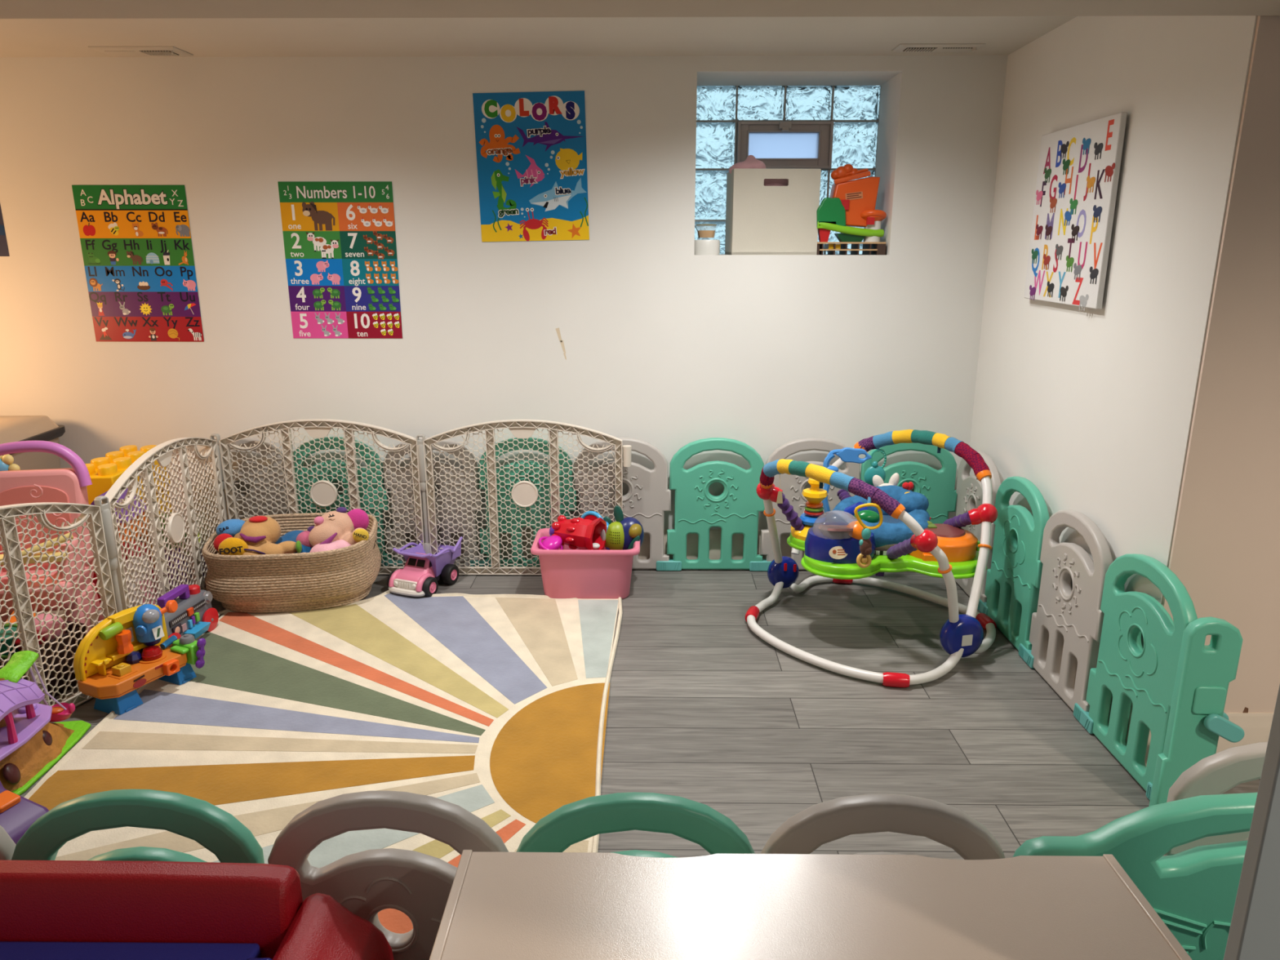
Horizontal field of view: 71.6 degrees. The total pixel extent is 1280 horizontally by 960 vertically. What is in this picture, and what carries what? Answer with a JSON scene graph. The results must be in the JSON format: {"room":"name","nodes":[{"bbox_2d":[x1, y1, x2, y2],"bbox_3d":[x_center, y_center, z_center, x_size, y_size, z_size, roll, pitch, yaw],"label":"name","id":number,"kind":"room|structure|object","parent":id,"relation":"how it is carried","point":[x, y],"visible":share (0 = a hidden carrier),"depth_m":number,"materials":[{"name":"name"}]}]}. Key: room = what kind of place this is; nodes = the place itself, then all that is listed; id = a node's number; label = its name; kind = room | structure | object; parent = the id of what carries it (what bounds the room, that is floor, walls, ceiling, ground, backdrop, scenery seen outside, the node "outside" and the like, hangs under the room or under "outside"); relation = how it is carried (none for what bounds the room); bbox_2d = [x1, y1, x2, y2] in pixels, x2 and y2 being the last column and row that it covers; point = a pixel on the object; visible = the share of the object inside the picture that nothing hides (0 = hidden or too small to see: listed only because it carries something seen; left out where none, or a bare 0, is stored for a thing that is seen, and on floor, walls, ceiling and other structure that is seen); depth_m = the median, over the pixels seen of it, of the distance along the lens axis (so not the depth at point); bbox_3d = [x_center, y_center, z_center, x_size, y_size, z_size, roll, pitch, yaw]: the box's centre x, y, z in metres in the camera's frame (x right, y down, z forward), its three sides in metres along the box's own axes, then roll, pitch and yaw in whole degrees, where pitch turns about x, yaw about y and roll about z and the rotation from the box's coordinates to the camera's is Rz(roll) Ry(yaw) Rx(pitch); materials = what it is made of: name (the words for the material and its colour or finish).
{"room":"children's room","nodes":[
{"label":"children's room","id":0,"kind":"room"},
{"bbox_2d":[0,55,1008,529],"bbox_3d":[-0.458,-0.864,3.909,7.400,2.500,0.331,0,15,1],"label":"wall","id":1,"kind":"structure","parent":0,"point":[596,333],"depth_m":3.74,"materials":[{"name":"paint"}]},
{"bbox_2d":[0,205,8,256],"bbox_3d":[-2.879,-1.238,3.664,0.440,0.610,0.001,0,15,1],"label":"poster","id":2,"kind":"object","parent":1,"relation":"attached to","point":[4,251],"visible":1,"depth_m":3.72,"materials":[{"name":"paper"}]},
{"bbox_2d":[71,185,204,342],"bbox_3d":[-2.113,-0.907,3.743,0.468,0.642,0.003,0,15,1],"label":"poster","id":3,"kind":"object","parent":1,"relation":"attached to","point":[135,240],"visible":1,"depth_m":3.74,"materials":[{"name":"multicoloured paper"}]},
{"bbox_2d":[277,181,402,338],"bbox_3d":[-1.255,-0.918,3.730,0.472,0.640,0.003,0,15,1],"label":"poster","id":4,"kind":"object","parent":1,"relation":"attached to","point":[340,237],"visible":1,"depth_m":3.73,"materials":[{"name":"multicoloured paper"}]},
{"bbox_2d":[199,528,804,559],"bbox_3d":[-1.360,0.306,4.047,5.600,0.168,0.024,0,15,1],"label":"baseboard","id":5,"kind":"structure","parent":1,"relation":"attached to","point":[714,535],"depth_m":4.03,"materials":[{"name":"paint"}]},
{"bbox_2d":[472,90,589,242],"bbox_3d":[-0.441,-1.275,3.627,0.460,0.586,0.002,0,15,1],"label":"poster","id":6,"kind":"object","parent":1,"relation":"attached to","point":[531,147],"visible":1,"depth_m":3.62,"materials":[{"name":"paper"}]},
{"bbox_2d":[694,240,719,254],"bbox_3d":[0.284,-0.990,3.775,0.112,0.062,0.112,0,15,1],"label":"dish","id":7,"kind":"object","parent":1,"relation":"on","point":[701,246],"visible":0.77,"depth_m":3.73,"materials":[{"name":"white ceramic"}]},
{"bbox_2d":[694,223,716,238],"bbox_3d":[0.281,-1.053,3.758,0.090,0.064,0.090,4,15,13],"label":"glass cup","id":8,"kind":"object","parent":7,"relation":"on","point":[701,233],"visible":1,"depth_m":3.73,"materials":[{"name":"white"}]},
{"bbox_2d":[724,168,821,254],"bbox_3d":[0.564,-1.148,3.818,0.360,0.345,0.250,0,15,-1],"label":"storage box","id":9,"kind":"object","parent":1,"relation":"on","point":[761,220],"visible":0.97,"depth_m":3.70,"materials":[{"name":"white plastic"}]},
{"bbox_2d":[728,155,788,186],"bbox_3d":[0.502,-1.274,3.753,0.255,0.190,0.117,0,15,1],"label":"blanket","id":10,"kind":"object","parent":9,"relation":"in","point":[750,162],"visible":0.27,"depth_m":3.71,"materials":[{"name":"pink fabric"}]},
{"bbox_2d":[694,85,880,253],"bbox_3d":[0.625,-1.348,3.960,0.851,0.779,0.111,0,15,1],"label":"window","id":11,"kind":"structure","parent":1,"relation":"in","point":[826,128],"depth_m":3.89,"materials":[{"name":"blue glass"}]},
{"bbox_2d":[816,241,886,254],"bbox_3d":[0.888,-0.989,3.788,0.285,0.053,0.142,0,15,1],"label":"basket","id":12,"kind":"object","parent":1,"relation":"on","point":[868,247],"visible":0.83,"depth_m":3.73,"materials":[{"name":"brown wood"}]},
{"bbox_2d":[816,164,886,241],"bbox_3d":[0.886,-1.163,3.729,0.298,0.314,0.137,0,15,1],"label":"toy playset","id":13,"kind":"object","parent":12,"relation":"on","point":[851,202],"visible":0.99,"depth_m":3.69,"materials":[{"name":"orange plastic"}]},
{"bbox_2d":[0,16,1076,57],"bbox_3d":[-0.466,-1.599,2.896,7.400,0.160,1.910,0,15,1],"label":"ceiling","id":14,"kind":"structure","parent":0,"point":[817,35],"depth_m":3.18,"materials":[{"name":"paint"}]},
{"bbox_2d":[88,46,193,56],"bbox_3d":[-1.920,-1.646,3.420,0.323,0.018,0.155,0,15,1],"label":"ceiling vent","id":15,"kind":"object","parent":14,"relation":"in","point":[110,51],"visible":1,"depth_m":3.39,"materials":[{"name":"metal"}]},
{"bbox_2d":[891,43,986,52],"bbox_3d":[1.127,-1.629,3.357,0.317,0.018,0.120,0,15,1],"label":"ceiling vent","id":16,"kind":"object","parent":14,"relation":"in","point":[902,47],"visible":1,"depth_m":3.33,"materials":[{"name":"metal"}]},
{"bbox_2d":[19,568,1260,859],"bbox_3d":[-0.484,1.011,1.878,7.400,0.080,6.100,0,15,1],"label":"floor","id":17,"kind":"structure","parent":0,"point":[701,708],"depth_m":2.75,"materials":[{"name":"grey wood"}]},
{"bbox_2d":[0,825,16,860],"bbox_3d":[-1.152,0.771,1.439,0.448,0.606,0.046,-1,15,-2],"label":"fence","id":18,"kind":"object","parent":17,"relation":"on","point":[7,846],"visible":0.22,"depth_m":1.39,"materials":[{"name":"grey plastic"}]},
{"bbox_2d":[0,415,65,470],"bbox_3d":[-2.793,0.121,3.682,0.620,0.712,0.546,-1,15,-3],"label":"table","id":19,"kind":"object","parent":17,"relation":"on","point":[12,428],"visible":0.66,"depth_m":3.69,"materials":[{"name":"grey plastic"}]},
{"bbox_2d":[0,611,85,699],"bbox_3d":[-1.993,0.567,2.863,0.239,0.271,0.299,5,16,17],"label":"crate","id":20,"kind":"object","parent":17,"relation":"on","point":[8,633],"visible":0.34,"depth_m":2.87,"materials":[{"name":"plastic"}]},
{"bbox_2d":[0,623,18,660],"bbox_3d":[-2.018,0.535,2.808,0.117,0.142,0.100,5,16,17],"label":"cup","id":21,"kind":"object","parent":20,"relation":"on","point":[8,633],"depth_m":2.78,"materials":[{"name":"plastic"}]},
{"bbox_2d":[0,650,91,795],"bbox_3d":[-1.739,0.666,2.446,0.181,0.295,0.487,-1,15,-2],"label":"treehouse playset","id":22,"kind":"object","parent":17,"relation":"on","point":[30,744],"visible":1,"depth_m":2.47,"materials":[{"name":"purple plastic"}]},
{"bbox_2d":[0,440,101,635],"bbox_3d":[-2.093,0.263,3.048,0.378,0.765,0.293,-3,15,-11],"label":"toy","id":23,"kind":"object","parent":17,"relation":"on","point":[66,485],"visible":0.58,"depth_m":3.06,"materials":[{"name":"pink plastic"}]},
{"bbox_2d":[0,453,20,471],"bbox_3d":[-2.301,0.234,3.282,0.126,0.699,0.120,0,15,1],"label":"toy","id":24,"kind":"object","parent":23,"relation":"on","point":[6,460],"visible":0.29,"depth_m":3.18,"materials":[{"name":"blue plastic"}]},
{"bbox_2d":[0,495,122,706],"bbox_3d":[-1.861,0.430,2.531,0.040,0.694,0.886,5,16,17],"label":"gate","id":25,"kind":"object","parent":17,"relation":"on","point":[98,516],"visible":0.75,"depth_m":2.72,"materials":[{"name":"beige plastic"}]},
{"bbox_2d":[89,609,103,628],"bbox_3d":[-1.818,0.546,3.042,0.098,0.219,0.126,4,15,14],"label":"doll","id":26,"kind":"object","parent":17,"relation":"on","point":[93,617],"visible":0.06,"depth_m":2.98,"materials":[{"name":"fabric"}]},
{"bbox_2d":[90,488,157,609],"bbox_3d":[-1.987,0.293,3.390,0.180,0.530,0.200,-1,15,-5],"label":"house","id":27,"kind":"object","parent":17,"relation":"on","point":[122,496],"visible":0.07,"depth_m":3.34,"materials":[{"name":"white plastic"}]},
{"bbox_2d":[84,444,172,577],"bbox_3d":[-2.123,0.185,3.684,0.172,0.587,0.440,-1,15,-2],"label":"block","id":28,"kind":"object","parent":17,"relation":"on","point":[104,472],"visible":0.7,"depth_m":3.53,"materials":[{"name":"yellow plastic"}]},
{"bbox_2d":[11,789,264,863],"bbox_3d":[-0.759,0.772,1.435,0.448,0.606,0.046,0,15,-1],"label":"fence","id":29,"kind":"object","parent":17,"relation":"on","point":[217,830],"visible":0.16,"depth_m":1.36,"materials":[{"name":"teal plastic"}]},
{"bbox_2d":[120,540,157,606],"bbox_3d":[-1.843,0.407,3.253,0.159,0.379,0.159,9,18,32],"label":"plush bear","id":30,"kind":"object","parent":17,"relation":"on","point":[134,541],"visible":0.13,"depth_m":3.20},
{"bbox_2d":[101,437,226,609],"bbox_3d":[-1.771,0.204,3.382,0.031,0.694,0.929,-1,15,-5],"label":"gate","id":31,"kind":"object","parent":17,"relation":"on","point":[175,526],"visible":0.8,"depth_m":3.31,"materials":[{"name":"beige plastic"}]},
{"bbox_2d":[148,511,199,599],"bbox_3d":[-1.867,0.313,3.578,0.155,0.395,0.205,0,15,1],"label":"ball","id":32,"kind":"object","parent":17,"relation":"on","point":[163,520],"visible":0.17,"depth_m":3.54,"materials":[{"name":"plastic"}]},
{"bbox_2d":[0,860,394,959],"bbox_3d":[-0.785,0.874,1.133,0.852,0.569,0.465,0,15,1],"label":"couch","id":33,"kind":"object","parent":17,"relation":"on","point":[50,909],"visible":1,"depth_m":1.23,"materials":[{"name":"red leather"}]},
{"bbox_2d":[187,537,208,587],"bbox_3d":[-1.893,0.360,3.780,0.130,0.200,0.260,0,15,1],"label":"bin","id":34,"kind":"object","parent":17,"relation":"on","point":[203,538],"visible":0.02,"depth_m":3.73,"materials":[{"name":"plastic"}]},
{"bbox_2d":[189,555,208,587],"bbox_3d":[-1.893,0.380,3.785,0.130,0.160,0.260,0,15,1],"label":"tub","id":35,"kind":"object","parent":34,"relation":"in","point":[201,555],"depth_m":3.72,"materials":[{"name":"plastic"}]},
{"bbox_2d":[192,437,288,538],"bbox_3d":[-1.726,0.105,3.940,0.484,0.606,0.046,0,15,1],"label":"fence","id":36,"kind":"object","parent":17,"relation":"on","point":[247,442],"visible":0.33,"depth_m":3.90,"materials":[{"name":"grey plastic"}]},
{"bbox_2d":[201,512,381,613],"bbox_3d":[-1.419,0.336,3.654,0.674,0.292,0.480,-2,15,-9],"label":"rope basket","id":37,"kind":"object","parent":17,"relation":"on","point":[342,576],"visible":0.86,"depth_m":3.47,"materials":[{"name":"fabric"}]},
{"bbox_2d":[213,515,302,555],"bbox_3d":[-1.536,0.256,3.568,0.363,0.223,0.250,-1,15,-5],"label":"doll","id":38,"kind":"object","parent":37,"relation":"in","point":[259,535],"visible":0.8,"depth_m":3.52},
{"bbox_2d":[275,530,312,553],"bbox_3d":[-1.399,0.324,3.682,0.428,0.219,0.247,-2,15,-9],"label":"cloth","id":39,"kind":"object","parent":37,"relation":"in","point":[291,535],"visible":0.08,"depth_m":3.63,"materials":[{"name":"fabric"}]},
{"bbox_2d":[296,506,368,552],"bbox_3d":[-1.258,0.240,3.602,0.343,0.239,0.236,-1,15,-3],"label":"doll","id":40,"kind":"object","parent":37,"relation":"in","point":[338,529],"visible":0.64,"depth_m":3.57},
{"bbox_2d":[209,418,432,574],"bbox_3d":[-1.375,0.078,3.854,0.921,0.694,0.040,0,15,1],"label":"gate","id":41,"kind":"object","parent":17,"relation":"on","point":[324,493],"visible":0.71,"depth_m":3.82,"materials":[{"name":"beige plastic"}]},
{"bbox_2d":[23,590,622,933],"bbox_3d":[-0.856,0.748,2.683,1.703,0.013,2.197,0,15,1],"label":"rug","id":42,"kind":"object","parent":17,"relation":"on","point":[493,707],"visible":0.7,"depth_m":2.71,"materials":[{"name":"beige fabric"}]},
{"bbox_2d":[0,780,48,844],"bbox_3d":[-1.609,0.828,2.084,0.270,0.168,0.285,5,16,18],"label":"toy","id":43,"kind":"object","parent":42,"relation":"on","point":[18,813],"visible":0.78,"depth_m":2.14,"materials":[{"name":"purple plastic"}]},
{"bbox_2d":[73,600,205,715],"bbox_3d":[-1.600,0.562,2.852,0.188,0.286,0.336,7,16,24],"label":"workbench","id":44,"kind":"object","parent":42,"relation":"on","point":[131,648],"visible":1,"depth_m":2.82,"materials":[{"name":"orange plastic"}]},
{"bbox_2d":[156,584,218,639],"bbox_3d":[-1.669,0.501,3.235,0.129,0.201,0.317,2,15,6],"label":"radio","id":45,"kind":"object","parent":42,"relation":"on","point":[194,615],"visible":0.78,"depth_m":3.25,"materials":[{"name":"grey plastic"}]},
{"bbox_2d":[183,621,210,639],"bbox_3d":[-1.626,0.554,3.260,0.047,0.028,0.102,2,15,6],"label":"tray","id":46,"kind":"object","parent":45,"relation":"on","point":[197,628],"depth_m":3.25,"materials":[{"name":"plastic"}]},
{"bbox_2d":[293,436,402,565],"bbox_3d":[-1.308,0.107,3.936,0.484,0.606,0.046,0,15,1],"label":"fence","id":47,"kind":"object","parent":17,"relation":"on","point":[303,453],"visible":0.25,"depth_m":3.89,"materials":[{"name":"teal plastic"}]},
{"bbox_2d":[267,791,508,959],"bbox_3d":[-0.364,0.774,1.429,0.448,0.606,0.046,1,15,3],"label":"fence","id":48,"kind":"object","parent":17,"relation":"on","point":[418,885],"visible":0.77,"depth_m":1.37,"materials":[{"name":"grey plastic"}]},
{"bbox_2d":[386,536,462,596],"bbox_3d":[-0.919,0.365,3.787,0.206,0.187,0.322,6,16,22],"label":"dump truck","id":49,"kind":"object","parent":17,"relation":"on","point":[420,575],"visible":0.98,"depth_m":3.72,"materials":[{"name":"pink plastic"}]},
{"bbox_2d":[393,578,417,590],"bbox_3d":[-0.971,0.435,3.678,0.124,0.036,0.023,6,16,22],"label":"grille","id":50,"kind":"object","parent":49,"relation":"attached to","point":[398,584],"depth_m":3.67,"materials":[{"name":"beige plastic"}]},
{"bbox_2d":[382,436,491,566],"bbox_3d":[-0.891,0.108,3.932,0.484,0.606,0.046,0,15,1],"label":"fence","id":51,"kind":"object","parent":17,"relation":"on","point":[451,443],"visible":0.35,"depth_m":3.91,"materials":[{"name":"grey plastic"}]},
{"bbox_2d":[422,419,631,574],"bbox_3d":[-0.479,0.081,3.845,0.885,0.694,0.038,0,15,1],"label":"gate","id":52,"kind":"object","parent":17,"relation":"on","point":[524,493],"visible":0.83,"depth_m":3.82,"materials":[{"name":"beige plastic"}]},
{"bbox_2d":[478,437,576,566],"bbox_3d":[-0.473,0.109,3.927,0.484,0.606,0.046,0,15,1],"label":"fence","id":53,"kind":"object","parent":17,"relation":"on","point":[505,447],"visible":0.48,"depth_m":3.90,"materials":[{"name":"teal plastic"}]},
{"bbox_2d":[530,511,639,599],"bbox_3d":[-0.221,0.309,3.727,0.444,0.322,0.297,0,15,1],"label":"bin","id":54,"kind":"object","parent":17,"relation":"on","point":[566,572],"depth_m":3.62,"materials":[{"name":"pink plastic"}]},
{"bbox_2d":[538,535,563,549],"bbox_3d":[-0.369,0.268,3.666,0.100,0.074,0.106,0,15,1],"label":"toy","id":55,"kind":"object","parent":54,"relation":"in","point":[552,542],"visible":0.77,"depth_m":3.64,"materials":[{"name":"plastic"}]},
{"bbox_2d":[549,526,554,535],"bbox_3d":[-0.348,0.218,3.787,0.080,0.079,0.057,0,15,1],"label":"cup","id":56,"kind":"object","parent":54,"relation":"in","point":[551,530],"visible":0.08,"depth_m":3.77,"materials":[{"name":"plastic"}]},
{"bbox_2d":[551,515,606,550],"bbox_3d":[-0.259,0.223,3.692,0.201,0.156,0.156,7,16,24],"label":"toy","id":57,"kind":"object","parent":54,"relation":"in","point":[580,533],"visible":0.89,"depth_m":3.66,"materials":[{"name":"red plastic"}]},
{"bbox_2d":[592,542,599,549],"bbox_3d":[-0.186,0.273,3.671,0.040,0.024,0.040,0,15,1],"label":"toy piece","id":58,"kind":"object","parent":57,"relation":"on","point":[595,545],"visible":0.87,"depth_m":3.66,"materials":[{"name":"plastic"}]},
{"bbox_2d":[600,521,609,550],"bbox_3d":[-0.133,0.235,3.745,0.084,0.120,0.095,-4,15,-14],"label":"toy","id":59,"kind":"object","parent":54,"relation":"in","point":[602,534],"visible":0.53,"depth_m":3.71,"materials":[{"name":"plastic"}]},
{"bbox_2d":[603,505,644,550],"bbox_3d":[-0.074,0.214,3.741,0.180,0.220,0.130,3,15,10],"label":"toy","id":60,"kind":"object","parent":54,"relation":"in","point":[621,534],"visible":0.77,"depth_m":3.70,"materials":[{"name":"multicoloured plastic"}]},
{"bbox_2d":[573,437,681,570],"bbox_3d":[-0.055,0.110,3.923,0.484,0.606,0.046,0,15,1],"label":"fence","id":61,"kind":"object","parent":17,"relation":"on","point":[648,495],"visible":0.55,"depth_m":3.89,"materials":[{"name":"grey plastic"}]},
{"bbox_2d":[515,791,755,857],"bbox_3d":[0.018,0.774,1.426,0.448,0.606,0.046,0,15,0],"label":"fence","id":62,"kind":"object","parent":17,"relation":"on","point":[575,822],"visible":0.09,"depth_m":1.35,"materials":[{"name":"teal plastic"}]},
{"bbox_2d":[666,437,771,571],"bbox_3d":[0.363,0.111,3.919,0.484,0.606,0.046,0,15,1],"label":"fence","id":63,"kind":"object","parent":17,"relation":"on","point":[736,509],"visible":0.98,"depth_m":3.90,"materials":[{"name":"teal plastic"}]},
{"bbox_2d":[760,437,860,569],"bbox_3d":[0.781,0.112,3.914,0.484,0.606,0.046,0,15,1],"label":"fence","id":64,"kind":"object","parent":17,"relation":"on","point":[793,486],"visible":0.39,"depth_m":3.88,"materials":[{"name":"grey plastic"}]},
{"bbox_2d":[429,849,1191,959],"bbox_3d":[0.210,0.853,1.208,0.939,0.570,0.310,0,15,1],"label":"table","id":65,"kind":"object","parent":17,"relation":"on","point":[500,905],"visible":1,"depth_m":1.18,"materials":[{"name":"laminate"}]},
{"bbox_2d":[744,429,998,688],"bbox_3d":[0.854,0.214,3.317,0.851,0.720,0.903,-11,18,-35],"label":"jumper","id":66,"kind":"object","parent":17,"relation":"on","point":[882,528],"visible":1,"depth_m":3.19,"materials":[{"name":"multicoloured plastic"}]},
{"bbox_2d":[824,495,929,547],"bbox_3d":[0.909,0.150,3.381,0.403,0.145,0.353,0,15,1],"label":"seat cushion","id":67,"kind":"object","parent":66,"relation":"on","point":[892,531],"depth_m":3.33,"materials":[{"name":"blue fabric"}]},
{"bbox_2d":[786,533,986,579],"bbox_3d":[0.924,0.257,3.384,0.693,0.047,0.564,0,15,1],"label":"tray","id":68,"kind":"object","parent":66,"relation":"on","point":[964,566],"depth_m":3.17,"materials":[{"name":"plastic"}]},
{"bbox_2d":[760,793,1004,859],"bbox_3d":[0.403,0.776,1.421,0.448,0.606,0.046,1,15,3],"label":"fence","id":69,"kind":"object","parent":17,"relation":"on","point":[818,824],"visible":0.16,"depth_m":1.34,"materials":[{"name":"grey plastic"}]},
{"bbox_2d":[860,442,957,524],"bbox_3d":[1.199,0.113,3.910,0.484,0.606,0.046,0,15,1],"label":"fence","id":70,"kind":"object","parent":17,"relation":"on","point":[938,486],"visible":0.25,"depth_m":3.86,"materials":[{"name":"teal plastic"}]},
{"bbox_2d":[955,449,1000,615],"bbox_3d":[1.377,0.188,3.628,0.046,0.606,0.484,0,15,1],"label":"fence","id":71,"kind":"object","parent":17,"relation":"on","point":[969,490],"visible":0.41,"depth_m":3.62,"materials":[{"name":"grey plastic"}]},
{"bbox_2d":[984,476,1049,668],"bbox_3d":[1.373,0.298,3.216,0.046,0.606,0.484,0,15,1],"label":"fence","id":72,"kind":"object","parent":17,"relation":"on","point":[1013,580],"visible":0.97,"depth_m":3.20,"materials":[{"name":"teal plastic"}]},
{"bbox_2d":[1029,510,1112,733],"bbox_3d":[1.368,0.407,2.806,0.046,0.606,0.484,0,15,1],"label":"fence","id":73,"kind":"object","parent":17,"relation":"on","point":[1067,623],"visible":0.97,"depth_m":2.80,"materials":[{"name":"grey plastic"}]},
{"bbox_2d":[1013,792,1257,959],"bbox_3d":[0.914,0.770,1.383,0.700,0.628,0.044,0,15,1],"label":"panel","id":74,"kind":"object","parent":17,"relation":"on","point":[1193,891],"visible":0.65,"depth_m":1.32,"materials":[{"name":"teal plastic"}]},
{"bbox_2d":[1085,553,1197,800],"bbox_3d":[1.364,0.514,2.403,0.046,0.606,0.484,0,15,1],"label":"fence","id":75,"kind":"object","parent":17,"relation":"on","point":[1127,671],"visible":0.93,"depth_m":2.41,"materials":[{"name":"teal plastic"}]},
{"bbox_2d":[1148,616,1244,806],"bbox_3d":[1.399,0.596,2.210,0.166,0.540,0.086,1,15,4],"label":"panel","id":76,"kind":"object","parent":17,"relation":"on","point":[1197,720],"visible":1,"depth_m":2.17,"materials":[{"name":"teal plastic"}]},
{"bbox_2d":[1164,742,1267,855],"bbox_3d":[1.131,0.735,1.565,0.433,0.602,0.040,2,15,8],"label":"fence","id":77,"kind":"object","parent":17,"relation":"on","point":[1218,773],"visible":0.05,"depth_m":1.51,"materials":[{"name":"grey plastic"}]},
{"bbox_2d":[1223,684,1279,959],"bbox_3d":[0.964,0.257,0.863,0.688,1.900,0.020,0,15,1],"label":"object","id":78,"kind":"object","parent":17,"relation":"on","point":[1254,934],"visible":1,"depth_m":0.90,"materials":[{"name":"white paint"}]},
{"bbox_2d":[969,15,1279,712],"bbox_3d":[2.319,-0.511,2.970,1.825,2.300,1.609,0,15,1],"label":"wall","id":79,"kind":"structure","parent":0,"point":[1092,407],"depth_m":2.40,"materials":[{"name":"paint"}]},
{"bbox_2d":[0,0,1279,18],"bbox_3d":[-0.478,-1.194,1.812,7.400,0.385,0.305,0,15,1],"label":"ceiling","id":80,"kind":"structure","parent":79,"relation":"attached to","point":[9,9],"depth_m":1.92,"materials":[{"name":"paint"}]},
{"bbox_2d":[1023,111,1127,311],"bbox_3d":[1.406,-0.859,2.905,0.020,0.570,0.580,1,15,2],"label":"print","id":81,"kind":"object","parent":79,"relation":"attached to","point":[1078,170],"visible":1,"depth_m":2.84},
{"bbox_2d":[1074,666,1133,743],"bbox_3d":[1.413,0.513,3.268,0.024,0.168,1.580,0,15,2],"label":"baseboard","id":82,"kind":"structure","parent":79,"relation":"attached to","point":[1131,706],"depth_m":2.52,"materials":[{"name":"paint"}]},
{"bbox_2d":[1145,712,1273,764],"bbox_3d":[2.303,0.729,2.456,1.840,0.168,0.024,0,15,1],"label":"baseboard","id":83,"kind":"structure","parent":79,"relation":"attached to","point":[1256,726],"depth_m":2.45,"materials":[{"name":"paint"}]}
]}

